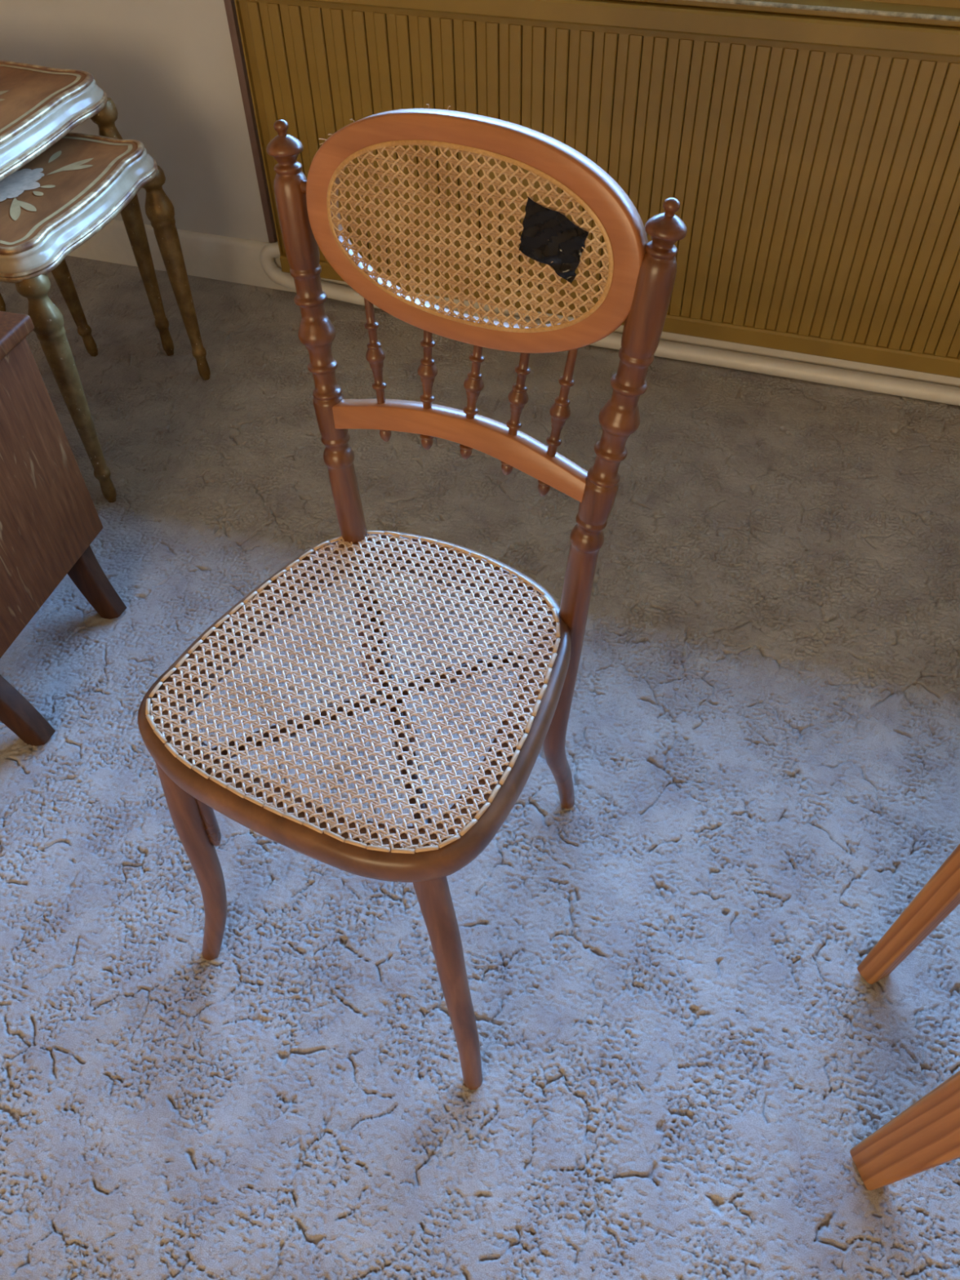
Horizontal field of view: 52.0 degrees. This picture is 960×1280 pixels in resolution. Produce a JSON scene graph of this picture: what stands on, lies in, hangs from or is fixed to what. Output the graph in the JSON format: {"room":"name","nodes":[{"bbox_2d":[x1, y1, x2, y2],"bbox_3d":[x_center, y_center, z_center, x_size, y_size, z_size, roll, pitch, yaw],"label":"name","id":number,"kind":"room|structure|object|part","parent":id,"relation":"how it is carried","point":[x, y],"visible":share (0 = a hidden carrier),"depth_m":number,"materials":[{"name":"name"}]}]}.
{"room":"living room","nodes":[
{"label":"living room","id":0,"kind":"room"},
{"bbox_2d":[0,0,277,243],"bbox_3d":[0.614,-1.519,1.676,4.900,2.800,0.260,14,50,13],"label":"wall","id":1,"kind":"structure","parent":0,"point":[168,69],"depth_m":2.40,"materials":[{"name":"white paint"}]},
{"bbox_2d":[67,219,959,387],"bbox_3d":[0.591,-0.728,2.364,4.900,0.122,0.018,14,50,13],"label":"baseboard","id":2,"kind":"structure","parent":1,"relation":"attached to","point":[207,255],"depth_m":2.66,"materials":[{"name":"white paint"}]},
{"bbox_2d":[223,0,959,377],"bbox_3d":[0.641,-0.931,2.063,2.544,0.674,0.066,14,50,13],"label":"radiator","id":3,"kind":"object","parent":1,"relation":"attached to","point":[816,188],"visible":0.72,"depth_m":2.07,"materials":[{"name":"yellow metal"}]},
{"bbox_2d":[260,242,959,405],"bbox_3d":[0.663,-0.695,2.315,2.626,0.145,0.043,14,50,13],"label":"pipe","id":4,"kind":"object","parent":1,"relation":"attached to","point":[931,392],"visible":0.63,"depth_m":2.34,"materials":[{"name":"beige metal"}]},
{"bbox_2d":[299,0,959,57],"bbox_3d":[0.730,-1.239,1.851,2.635,0.128,0.332,14,50,13],"label":"windowsill","id":5,"kind":"structure","parent":1,"relation":"in","point":[928,27],"depth_m":1.81,"materials":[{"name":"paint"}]},
{"bbox_3d":[0.753,-1.272,1.841,2.440,0.070,0.262,14,50,13],"label":"frame rail","id":6,"kind":"part","parent":5,"relation":"part of","materials":[{"name":"yellow paint"}]},
{"bbox_2d":[0,255,959,1279],"bbox_3d":[-0.299,1.284,0.692,5.000,0.031,5.750,14,50,13],"label":"floor","id":7,"kind":"structure","parent":0,"point":[686,1050],"depth_m":1.49,"materials":[{"name":"grey carpet"}]},
{"bbox_2d":[0,311,126,746],"bbox_3d":[-0.983,-0.163,1.606,0.585,0.588,0.511,11,49,11],"label":"base cabinet","id":8,"kind":"object","parent":7,"relation":"on","point":[50,520],"visible":1,"depth_m":1.62,"materials":[{"name":"brown wood"}]},
{"bbox_3d":[-0.795,0.102,1.638,0.136,0.179,0.048,11,49,11],"label":"leg","id":9,"kind":"part","parent":8,"relation":"part of","materials":[{"name":"brown wood"}]},
{"bbox_3d":[-0.769,-0.173,1.517,0.018,0.402,0.470,11,49,11],"label":"panel","id":10,"kind":"part","parent":8,"relation":"part of","materials":[{"name":"brown wood"}]},
{"bbox_3d":[-0.725,-0.115,1.833,0.102,0.173,0.056,11,49,11],"label":"leg","id":11,"kind":"part","parent":8,"relation":"part of","materials":[{"name":"brown wood"}]},
{"bbox_2d":[0,60,173,355],"bbox_3d":[-1.140,-0.796,2.137,0.588,0.630,0.724,13,50,13],"label":"table","id":12,"kind":"object","parent":7,"relation":"on","point":[40,105],"visible":0.81,"depth_m":2.01,"materials":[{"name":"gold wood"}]},
{"bbox_3d":[-1.280,-1.065,2.415,0.063,0.578,0.062,13,50,13],"label":"leg","id":13,"kind":"part","parent":12,"relation":"part of","materials":[{"name":"brown wood"}]},
{"bbox_3d":[-1.147,-1.003,1.907,0.553,0.011,0.689,13,50,13],"label":"moulding","id":14,"kind":"part","parent":12,"relation":"part of","materials":[{"name":"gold metal"}]},
{"bbox_3d":[-1.146,-0.974,1.938,0.587,0.020,0.723,13,50,13],"label":"moulding","id":15,"kind":"part","parent":12,"relation":"part of","materials":[{"name":"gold metal"}]},
{"bbox_3d":[-0.798,-0.940,2.289,0.070,0.580,0.085,13,50,13],"label":"leg","id":16,"kind":"part","parent":12,"relation":"part of","materials":[{"name":"brown wood"}]},
{"bbox_2d":[0,132,210,502],"bbox_3d":[-0.911,-0.705,2.113,0.414,0.535,0.566,10,49,11],"label":"table","id":17,"kind":"object","parent":7,"relation":"on","point":[58,201],"visible":0.82,"depth_m":1.93,"materials":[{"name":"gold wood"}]},
{"bbox_2d":[0,168,44,201],"bbox_3d":[-0.908,-0.892,1.923,0.132,0.001,0.129,-28,53,-21],"label":"flower","id":18,"kind":"object","parent":17,"relation":"on","point":[24,184],"depth_m":1.92,"materials":[{"name":"paint"}]},
{"bbox_3d":[-0.801,-0.488,1.949,0.062,0.486,0.099,-29,54,-22],"label":"leg","id":19,"kind":"part","parent":17,"relation":"part of","materials":[{"name":"brown wood"}]},
{"bbox_3d":[-0.916,-0.888,1.925,0.373,0.011,0.509,10,49,11],"label":"moulding","id":20,"kind":"part","parent":17,"relation":"part of","materials":[{"name":"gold metal"}]},
{"bbox_3d":[-1.001,-0.889,2.314,0.073,0.484,0.061,10,49,11],"label":"leg","id":21,"kind":"part","parent":17,"relation":"part of","materials":[{"name":"brown wood"}]},
{"bbox_3d":[-0.915,-0.860,1.957,0.407,0.020,0.543,10,49,11],"label":"moulding","id":22,"kind":"part","parent":17,"relation":"part of","materials":[{"name":"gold metal"}]},
{"bbox_3d":[-0.690,-0.825,2.247,0.074,0.486,0.081,10,49,11],"label":"leg","id":23,"kind":"part","parent":17,"relation":"part of","materials":[{"name":"brown wood"}]},
{"bbox_2d":[137,104,687,1089],"bbox_3d":[-0.112,0.025,1.114,0.461,1.023,0.495,21,52,19],"label":"cane chair","id":24,"kind":"object","parent":7,"relation":"on","point":[197,779],"visible":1,"depth_m":1.03,"materials":[{"name":"brown wood"}]},
{"bbox_3d":[-0.359,0.289,1.245,0.092,0.485,0.038,-13,49,-10],"label":"leg","id":25,"kind":"part","parent":24,"relation":"part of","materials":[{"name":"brown wood"}]},
{"bbox_3d":[-0.169,-0.146,1.291,0.086,0.987,0.100,21,52,19],"label":"leg","id":26,"kind":"part","parent":24,"relation":"part of","materials":[{"name":"brown wood"}]},
{"bbox_3d":[-0.119,0.042,1.133,0.432,0.039,0.453,21,52,19],"label":"seat frame","id":27,"kind":"part","parent":24,"relation":"part of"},
{"bbox_3d":[-0.031,0.394,1.140,0.037,0.483,0.101,-29,54,-22],"label":"leg","id":28,"kind":"part","parent":24,"relation":"part of","materials":[{"name":"brown wood"}]},
{"bbox_3d":[-0.023,-0.217,1.075,0.350,0.066,0.025,21,52,19],"label":"rail","id":29,"kind":"part","parent":24,"relation":"part of","materials":[{"name":"orange wood"}]},
{"bbox_3d":[-0.012,-0.379,0.924,0.355,0.205,0.044,21,52,19],"label":"frame","id":30,"kind":"part","parent":24,"relation":"part of","materials":[{"name":"orange wood"}]},
{"bbox_3d":[0.136,-0.031,1.179,0.086,0.987,0.100,21,52,19],"label":"leg","id":31,"kind":"part","parent":24,"relation":"part of","materials":[{"name":"brown wood"}]},
{"bbox_2d":[849,843,959,1190],"bbox_3d":[0.744,0.445,1.088,0.537,0.462,0.410,14,50,13],"label":"furniture legs","id":32,"kind":"object","parent":7,"relation":"on","point":[925,1135],"visible":1,"depth_m":1.16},
{"bbox_3d":[0.498,0.515,1.048,0.040,0.433,0.076,-9,53,-14],"label":"leg","id":33,"kind":"part","parent":32,"relation":"part of","materials":[{"name":"orange wood"}]},
{"bbox_3d":[0.584,0.311,1.228,0.068,0.438,0.040,-16,51,-26],"label":"leg","id":34,"kind":"part","parent":32,"relation":"part of","materials":[{"name":"orange wood"}]}
]}

